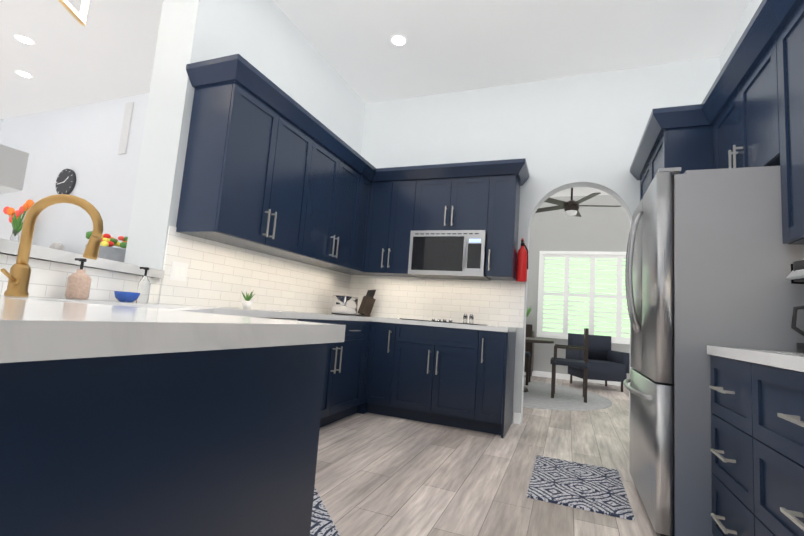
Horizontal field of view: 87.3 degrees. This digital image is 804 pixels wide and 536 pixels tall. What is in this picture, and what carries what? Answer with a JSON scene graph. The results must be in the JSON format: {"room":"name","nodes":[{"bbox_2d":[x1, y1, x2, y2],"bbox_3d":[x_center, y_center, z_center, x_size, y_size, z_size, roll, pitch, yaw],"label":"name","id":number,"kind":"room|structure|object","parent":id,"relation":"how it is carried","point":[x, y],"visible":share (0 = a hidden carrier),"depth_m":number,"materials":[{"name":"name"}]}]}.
{"room":"kitchen","nodes":[
{"label":"kitchen","id":0,"kind":"room"},
{"bbox_2d":[0,62,335,312],"bbox_3d":[-3.541,-0.468,5.271,5.740,3.500,0.180,2,-7,22],"label":"wall","id":1,"kind":"structure","parent":0,"point":[84,140],"depth_m":5.61,"materials":[{"name":"paint"}]},
{"bbox_2d":[56,169,75,194],"bbox_3d":[-4.512,-1.151,5.652,0.370,0.370,0.040,2,-7,22],"label":"wall clock","id":2,"kind":"object","parent":1,"relation":"attached to","point":[66,181],"visible":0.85,"depth_m":5.63,"materials":[{"name":"black plastic"}]},
{"bbox_2d":[118,102,133,154],"bbox_3d":[-3.508,-1.777,5.358,0.130,0.680,0.020,2,-7,22],"label":"air vent","id":3,"kind":"object","parent":1,"relation":"in","point":[125,130],"visible":0.93,"depth_m":5.34,"materials":[{"name":"white metal"}]},
{"bbox_2d":[333,158,375,273],"bbox_3d":[-0.556,-0.526,4.469,0.391,1.106,0.319,2,-7,22],"label":"upper cabinet","id":4,"kind":"object","parent":1,"relation":"attached to","point":[367,171],"depth_m":4.43,"materials":[{"name":"blue wood"}]},
{"bbox_2d":[120,0,327,311],"bbox_3d":[-1.349,-0.512,3.486,0.350,3.500,1.530,2,-7,22],"label":"wall","id":5,"kind":"structure","parent":0,"point":[190,31],"depth_m":2.89,"materials":[{"name":"paint"}]},
{"bbox_2d":[176,58,319,257],"bbox_3d":[-1.090,-0.714,3.169,0.350,1.106,0.960,2,-7,22],"label":"upper cabinet","id":6,"kind":"object","parent":5,"relation":"attached to","point":[271,168],"depth_m":2.84,"materials":[{"name":"blue wood"}]},
{"bbox_2d":[0,226,524,327],"bbox_3d":[0.082,-0.011,1.775,3.598,0.494,5.349,2,-7,22],"label":"tile backsplash","id":7,"kind":"structure","parent":5,"relation":"attached to","point":[221,275],"depth_m":3.66,"materials":[{"name":"white tile"}]},
{"bbox_2d":[170,261,187,280],"bbox_3d":[-1.454,0.022,2.751,0.007,0.120,0.120,2,-7,22],"label":"electrical outlet plate","id":8,"kind":"object","parent":7,"relation":"attached to","point":[178,271],"visible":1,"depth_m":2.73,"materials":[{"name":"white plastic"}]},
{"bbox_2d":[284,130,359,269],"bbox_3d":[-0.774,-0.599,3.971,0.350,1.106,1.021,2,-7,22],"label":"upper cabinet","id":9,"kind":"object","parent":5,"relation":"attached to","point":[338,169],"depth_m":3.87,"materials":[{"name":"blue wood"}]},
{"bbox_2d":[0,0,750,196],"bbox_3d":[-0.784,-2.279,3.554,12.700,0.100,12.400,2,-7,22],"label":"ceiling","id":10,"kind":"structure","parent":0,"point":[105,53],"depth_m":3.98,"materials":[{"name":"paint"}]},
{"bbox_2d":[15,70,32,77],"bbox_3d":[-4.541,-2.327,5.064,0.168,0.005,0.168,7,-7,-23],"label":"recessed light","id":11,"kind":"object","parent":10,"relation":"in","point":[24,74],"depth_m":5.06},
{"bbox_2d":[14,34,34,44],"bbox_3d":[-3.905,-2.361,4.363,0.168,0.005,0.168,7,-7,-23],"label":"recessed light","id":12,"kind":"object","parent":10,"relation":"in","point":[21,38],"depth_m":4.36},
{"bbox_2d":[58,0,89,25],"bbox_3d":[-1.861,-1.933,2.410,0.245,0.999,0.251,2,-7,22],"label":"pendant light","id":13,"kind":"object","parent":10,"relation":"hanging from","point":[81,18],"visible":1,"depth_m":2.44,"materials":[{"name":"gold metal"}]},
{"bbox_2d":[390,34,407,45],"bbox_3d":[-0.031,-2.127,3.940,0.168,0.005,0.168,7,-7,-23],"label":"recessed light","id":14,"kind":"object","parent":10,"relation":"in","point":[398,40],"depth_m":3.93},
{"bbox_2d":[536,188,620,216],"bbox_3d":[2.619,-1.217,6.429,1.305,0.858,1.298,2,-7,22],"label":"ceiling fan","id":15,"kind":"object","parent":10,"relation":"hanging from","point":[570,207],"visible":0.81,"depth_m":6.30,"materials":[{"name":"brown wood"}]},
{"bbox_2d":[376,100,391,167],"bbox_3d":[0.494,0.003,6.811,0.180,3.500,4.240,2,-7,22],"label":"wall","id":16,"kind":"structure","parent":0,"point":[384,137],"depth_m":5.02,"materials":[{"name":"paint"}]},
{"bbox_2d":[349,274,375,275],"bbox_3d":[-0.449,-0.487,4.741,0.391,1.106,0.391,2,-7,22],"label":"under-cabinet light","id":17,"kind":"object","parent":16,"relation":"attached to","point":[349,274],"depth_m":4.78,"materials":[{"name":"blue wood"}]},
{"bbox_2d":[524,370,629,385],"bbox_3d":[3.451,2.031,7.656,4.850,0.100,0.015,2,-7,22],"label":"baseboard","id":18,"kind":"structure","parent":16,"relation":"attached to","point":[534,373],"depth_m":7.81,"materials":[{"name":"white wood"}]},
{"bbox_2d":[536,251,629,343],"bbox_3d":[3.552,0.524,7.873,1.920,1.670,0.160,2,-7,22],"label":"window shutters","id":19,"kind":"object","parent":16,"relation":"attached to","point":[579,292],"visible":0.85,"depth_m":7.95,"materials":[{"name":"white wood"}]},
{"bbox_2d":[314,375,656,535],"bbox_3d":[-1.044,1.288,3.146,12.700,0.100,12.400,2,-7,22],"label":"floor","id":20,"kind":"structure","parent":0,"point":[379,475],"depth_m":2.62,"materials":[{"name":"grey wood"}]},
{"bbox_2d":[0,317,335,535],"bbox_3d":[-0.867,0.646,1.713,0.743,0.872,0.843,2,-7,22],"label":"base cabinet","id":21,"kind":"object","parent":20,"relation":"on","point":[223,442],"depth_m":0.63,"materials":[{"name":"blue wood"}]},
{"bbox_2d":[0,295,359,362],"bbox_3d":[-0.823,0.205,0.931,1.226,0.253,0.630,2,-7,22],"label":"countertop","id":22,"kind":"structure","parent":21,"relation":"on","point":[38,328],"depth_m":0.60,"materials":[{"name":"white stone"}]},
{"bbox_2d":[1,194,102,296],"bbox_3d":[-1.283,-0.086,1.526,0.201,0.390,0.256,2,-7,22],"label":"faucet","id":23,"kind":"object","parent":22,"relation":"on","point":[18,276],"visible":1,"depth_m":1.52,"materials":[{"name":"gold metal"}]},
{"bbox_2d":[65,258,91,299],"bbox_3d":[-1.408,0.047,1.840,0.087,0.179,0.084,2,-7,22],"label":"soap dispenser","id":24,"kind":"object","parent":22,"relation":"on","point":[78,285],"visible":1,"depth_m":1.81,"materials":[{"name":"pink plastic"}]},
{"bbox_2d":[114,291,139,301],"bbox_3d":[-1.404,0.148,2.150,0.116,0.050,0.116,2,-7,22],"label":"bowl","id":25,"kind":"object","parent":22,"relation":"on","point":[120,296],"visible":1,"depth_m":2.11,"materials":[{"name":"blue ceramic"}]},
{"bbox_2d":[135,267,150,302],"bbox_3d":[-1.414,0.092,2.303,0.075,0.194,0.060,2,-7,22],"label":"clear soap bottle","id":26,"kind":"object","parent":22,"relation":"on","point":[143,287],"visible":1,"depth_m":2.28,"materials":[{"name":"white plastic"}]},
{"bbox_2d":[310,487,339,535],"bbox_3d":[-0.539,1.106,1.726,0.550,0.012,1.200,7,-7,-23],"label":"area rug","id":27,"kind":"object","parent":20,"relation":"on","point":[322,523],"visible":0.02,"depth_m":1.88,"materials":[{"name":"blue fabric"}]},
{"bbox_2d":[297,319,371,423],"bbox_3d":[-0.839,0.858,3.545,0.621,0.872,1.132,2,-7,22],"label":"base cabinet","id":28,"kind":"object","parent":20,"relation":"on","point":[350,356],"depth_m":3.69,"materials":[{"name":"blue wood"}]},
{"bbox_2d":[270,318,297,320],"bbox_3d":[-0.870,0.751,2.624,0.127,0.871,0.607,2,-7,22],"label":"dishwasher","id":29,"kind":"object","parent":28,"relation":"in","point":[285,319],"visible":0.06,"depth_m":2.84,"materials":[{"name":"silver plastic"}]},
{"bbox_2d":[136,302,447,326],"bbox_3d":[-0.753,0.417,2.744,1.350,0.253,4.056,2,-7,22],"label":"countertop","id":30,"kind":"structure","parent":28,"relation":"on","point":[362,318],"depth_m":3.90,"materials":[{"name":"white stone"}]},
{"bbox_2d":[242,290,253,308],"bbox_3d":[-1.165,0.239,3.213,0.091,0.144,0.097,2,-7,22],"label":"succulent plant","id":31,"kind":"object","parent":30,"relation":"on","point":[247,304],"visible":1,"depth_m":3.19,"materials":[{"name":"green plant"}]},
{"bbox_2d":[331,295,357,315],"bbox_3d":[-0.595,0.387,4.345,0.170,0.190,0.300,2,-7,22],"label":"toaster","id":32,"kind":"object","parent":30,"relation":"on","point":[344,305],"visible":1,"depth_m":4.24,"materials":[{"name":"silver metal"}]},
{"bbox_2d":[356,290,375,316],"bbox_3d":[-0.402,0.377,4.607,0.208,0.298,0.110,9,-8,-38],"label":"knife block","id":33,"kind":"object","parent":30,"relation":"on","point":[367,304],"visible":1,"depth_m":4.59,"materials":[{"name":"brown wood"}]},
{"bbox_2d":[364,321,403,416],"bbox_3d":[-0.075,0.993,4.244,0.329,0.872,0.643,2,-7,22],"label":"base cabinet","id":34,"kind":"object","parent":20,"relation":"on","point":[383,385],"depth_m":3.98,"materials":[{"name":"blue wood"}]},
{"bbox_2d":[396,324,487,431],"bbox_3d":[0.390,1.008,4.071,0.906,0.872,0.620,2,-7,22],"label":"base cabinet","id":35,"kind":"object","parent":20,"relation":"on","point":[442,368],"depth_m":3.76,"materials":[{"name":"blue wood"}]},
{"bbox_2d":[448,323,516,331],"bbox_3d":[0.427,0.552,4.116,1.273,0.040,0.633,2,-7,22],"label":"countertop","id":36,"kind":"structure","parent":35,"relation":"on","point":[450,325],"depth_m":3.69,"materials":[{"name":"white stone"}]},
{"bbox_2d":[400,318,485,324],"bbox_3d":[0.418,0.518,4.127,0.750,0.028,0.510,2,-7,22],"label":"cooktop","id":37,"kind":"object","parent":36,"relation":"in","point":[439,320],"visible":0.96,"depth_m":3.92,"materials":[{"name":"black glass"}]},
{"bbox_2d":[463,314,473,322],"bbox_3d":[0.637,0.486,4.048,0.098,0.086,0.041,3,-7,7],"label":"salt","id":38,"kind":"object","parent":37,"relation":"on","point":[465,317],"visible":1,"depth_m":4.03,"materials":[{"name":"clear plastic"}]},
{"bbox_2d":[484,331,515,437],"bbox_3d":[0.842,1.020,3.892,0.308,0.872,0.620,2,-7,22],"label":"base cabinet","id":39,"kind":"object","parent":20,"relation":"on","point":[499,366],"depth_m":3.61,"materials":[{"name":"blue wood"}]},
{"bbox_2d":[524,331,534,375],"bbox_3d":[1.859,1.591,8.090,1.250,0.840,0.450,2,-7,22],"label":"dining chair","id":40,"kind":"object","parent":20,"relation":"on","point":[527,349],"visible":0.1,"depth_m":7.70,"materials":[{"name":"brown wood"}]},
{"bbox_2d":[523,380,611,410],"bbox_3d":[1.671,1.764,6.074,2.440,0.012,2.440,2,-7,22],"label":"dining rug","id":41,"kind":"object","parent":20,"relation":"on","point":[537,395],"visible":0.52,"depth_m":5.58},
{"bbox_2d":[526,324,532,384],"bbox_3d":[1.866,1.392,6.945,0.560,0.950,0.470,2,-7,22],"label":"dining chair","id":42,"kind":"object","parent":41,"relation":"on","point":[529,327],"depth_m":6.98,"materials":[{"name":"brown wood"}]},
{"bbox_2d":[523,337,553,391],"bbox_3d":[1.559,1.384,6.172,1.240,0.747,1.240,2,-7,22],"label":"dining table","id":43,"kind":"object","parent":41,"relation":"on","point":[534,340],"visible":0.17,"depth_m":5.76,"materials":[{"name":"brown wood"}]},
{"bbox_2d":[550,328,588,402],"bbox_3d":[2.296,1.291,5.786,0.470,0.950,0.560,2,-7,22],"label":"dining chair","id":44,"kind":"object","parent":41,"relation":"on","point":[555,361],"depth_m":5.58,"materials":[{"name":"brown wood"}]},
{"bbox_2d":[527,455,634,520],"bbox_3d":[1.082,1.325,2.606,0.530,0.012,0.800,2,-7,22],"label":"area rug","id":45,"kind":"object","parent":20,"relation":"on","point":[595,489],"visible":0.94,"depth_m":2.51,"materials":[{"name":"blue fabric"}]},
{"bbox_2d":[565,333,629,391],"bbox_3d":[3.269,1.571,7.108,0.800,0.860,0.700,4,-7,2],"label":"armchair","id":46,"kind":"object","parent":20,"relation":"on","point":[606,362],"visible":0.75,"depth_m":6.97,"materials":[{"name":"fabric"}]},
{"bbox_2d":[638,104,721,200],"bbox_3d":[2.239,0.229,3.196,0.630,2.486,1.091,2,-7,22],"label":"tall cabinet","id":47,"kind":"object","parent":20,"relation":"on","point":[681,138],"depth_m":2.88,"materials":[{"name":"blue wood"}]},
{"bbox_2d":[623,166,803,535],"bbox_3d":[1.712,0.447,2.274,0.899,1.768,0.905,2,-7,22],"label":"fridge","id":48,"kind":"object","parent":20,"relation":"on","point":[711,257],"visible":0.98,"depth_m":1.95,"materials":[{"name":"silver metal"}]},
{"bbox_2d":[709,355,748,535],"bbox_3d":[1.562,0.802,1.524,0.620,0.872,0.460,2,-7,22],"label":"base cabinet","id":49,"kind":"object","parent":20,"relation":"on","point":[729,515],"depth_m":1.67,"materials":[{"name":"blue wood"}]},
{"bbox_2d":[745,361,803,535],"bbox_3d":[1.311,0.711,0.888,0.620,0.872,0.920,2,-7,22],"label":"base cabinet","id":50,"kind":"object","parent":20,"relation":"on","point":[757,437],"depth_m":1.31,"materials":[{"name":"blue wood"}]},
{"bbox_2d":[707,345,803,371],"bbox_3d":[1.067,0.159,0.261,0.628,0.040,3.316,2,-7,22],"label":"countertop","id":51,"kind":"structure","parent":50,"relation":"on","point":[794,361],"depth_m":1.40,"materials":[{"name":"white stone"}]},
{"bbox_2d":[786,258,803,352],"bbox_3d":[1.735,0.134,1.591,0.295,0.404,0.340,3,-7,10],"label":"coffee maker","id":52,"kind":"object","parent":51,"relation":"on","point":[795,275],"visible":1,"depth_m":1.73,"materials":[{"name":"black plastic"}]},
{"bbox_3d":[-4.784,0.509,5.246,1.500,1.380,0.550,2,-7,22],"label":"fireplace","id":53,"kind":"object","parent":20,"relation":"on","visible":0},
{"bbox_2d":[3,199,33,241],"bbox_3d":[-5.209,-0.551,5.662,0.559,0.751,0.296,2,-7,22],"label":"vase","id":54,"kind":"object","parent":53,"relation":"on","point":[15,219],"visible":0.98,"depth_m":5.61,"materials":[{"name":"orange plant"}]},
{"bbox_2d":[49,242,64,250],"bbox_3d":[-4.322,-0.238,5.274,0.240,0.170,0.120,2,-7,22],"label":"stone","id":55,"kind":"object","parent":53,"relation":"on","point":[58,245],"visible":0.6,"depth_m":5.23,"materials":[{"name":"white stone"}]},
{"bbox_2d":[325,57,719,437],"bbox_3d":[0.958,-0.234,4.444,3.940,3.500,0.171,2,-7,22],"label":"wall","id":56,"kind":"structure","parent":0,"point":[584,130],"depth_m":4.39,"materials":[{"name":"paint"}]},
{"bbox_2d":[368,166,423,276],"bbox_3d":[-0.046,-0.476,4.580,0.598,1.106,0.391,2,-7,22],"label":"upper cabinet","id":57,"kind":"object","parent":56,"relation":"attached to","point":[396,190],"depth_m":4.43,"materials":[{"name":"blue wood"}]},
{"bbox_2d":[420,162,491,233],"bbox_3d":[0.552,-0.673,4.395,0.760,0.671,0.350,2,-7,22],"label":"upper cabinet","id":58,"kind":"object","parent":56,"relation":"attached to","point":[452,197],"depth_m":4.20,"materials":[{"name":"blue wood"}]},
{"bbox_2d":[408,230,490,280],"bbox_3d":[0.490,-0.128,4.278,0.756,0.440,0.455,2,-7,22],"label":"microwave","id":59,"kind":"object","parent":58,"relation":"attached to","point":[449,254],"visible":1,"depth_m":4.12,"materials":[{"name":"silver plastic"}]},
{"bbox_2d":[485,162,523,280],"bbox_3d":[0.979,-0.446,4.194,0.316,1.106,0.350,2,-7,22],"label":"upper cabinet","id":60,"kind":"object","parent":56,"relation":"attached to","point":[504,200],"depth_m":4.02,"materials":[{"name":"blue wood"}]},
{"bbox_2d":[516,238,527,281],"bbox_3d":[1.192,-0.075,4.163,0.115,0.415,0.153,2,-7,22],"label":"fire extinguisher","id":61,"kind":"object","parent":56,"relation":"attached to","point":[522,265],"visible":1,"depth_m":4.12,"materials":[{"name":"red paint"}]},
{"bbox_2d":[716,0,761,70],"bbox_3d":[1.495,-0.679,0.208,0.150,3.500,7.710,2,-7,22],"label":"wall","id":62,"kind":"structure","parent":0,"point":[753,5],"depth_m":3.42,"materials":[{"name":"paint"}]},
{"bbox_2d":[710,44,769,168],"bbox_3d":[2.060,-0.736,2.302,0.350,0.570,0.928,2,-7,22],"label":"upper cabinet","id":63,"kind":"object","parent":62,"relation":"attached to","point":[748,111],"depth_m":2.32,"materials":[{"name":"blue wood"}]},
{"bbox_2d":[766,0,803,244],"bbox_3d":[1.734,-0.641,1.491,0.350,0.990,0.903,2,-7,22],"label":"upper cabinet","id":64,"kind":"object","parent":62,"relation":"attached to","point":[785,46],"depth_m":1.84,"materials":[{"name":"blue wood"}]},
{"bbox_3d":[-1.162,0.500,1.483,1.809,1.068,1.760,2,-7,22],"label":"wall","id":65,"kind":"structure","parent":0,"visible":0},
{"bbox_2d":[0,144,164,278],"bbox_3d":[-1.356,-0.067,1.603,2.396,0.050,2.370,2,-7,22],"label":"raised bar","id":66,"kind":"object","parent":65,"relation":"on","point":[13,164],"visible":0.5,"depth_m":1.63,"materials":[{"name":"white stone"}]},
{"bbox_2d":[85,231,127,262],"bbox_3d":[-1.954,-0.114,2.861,0.340,0.240,0.151,10,-9,-41],"label":"box","id":67,"kind":"object","parent":66,"relation":"on","point":[110,252],"visible":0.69,"depth_m":2.81,"materials":[{"name":"grey metal"}]}
]}

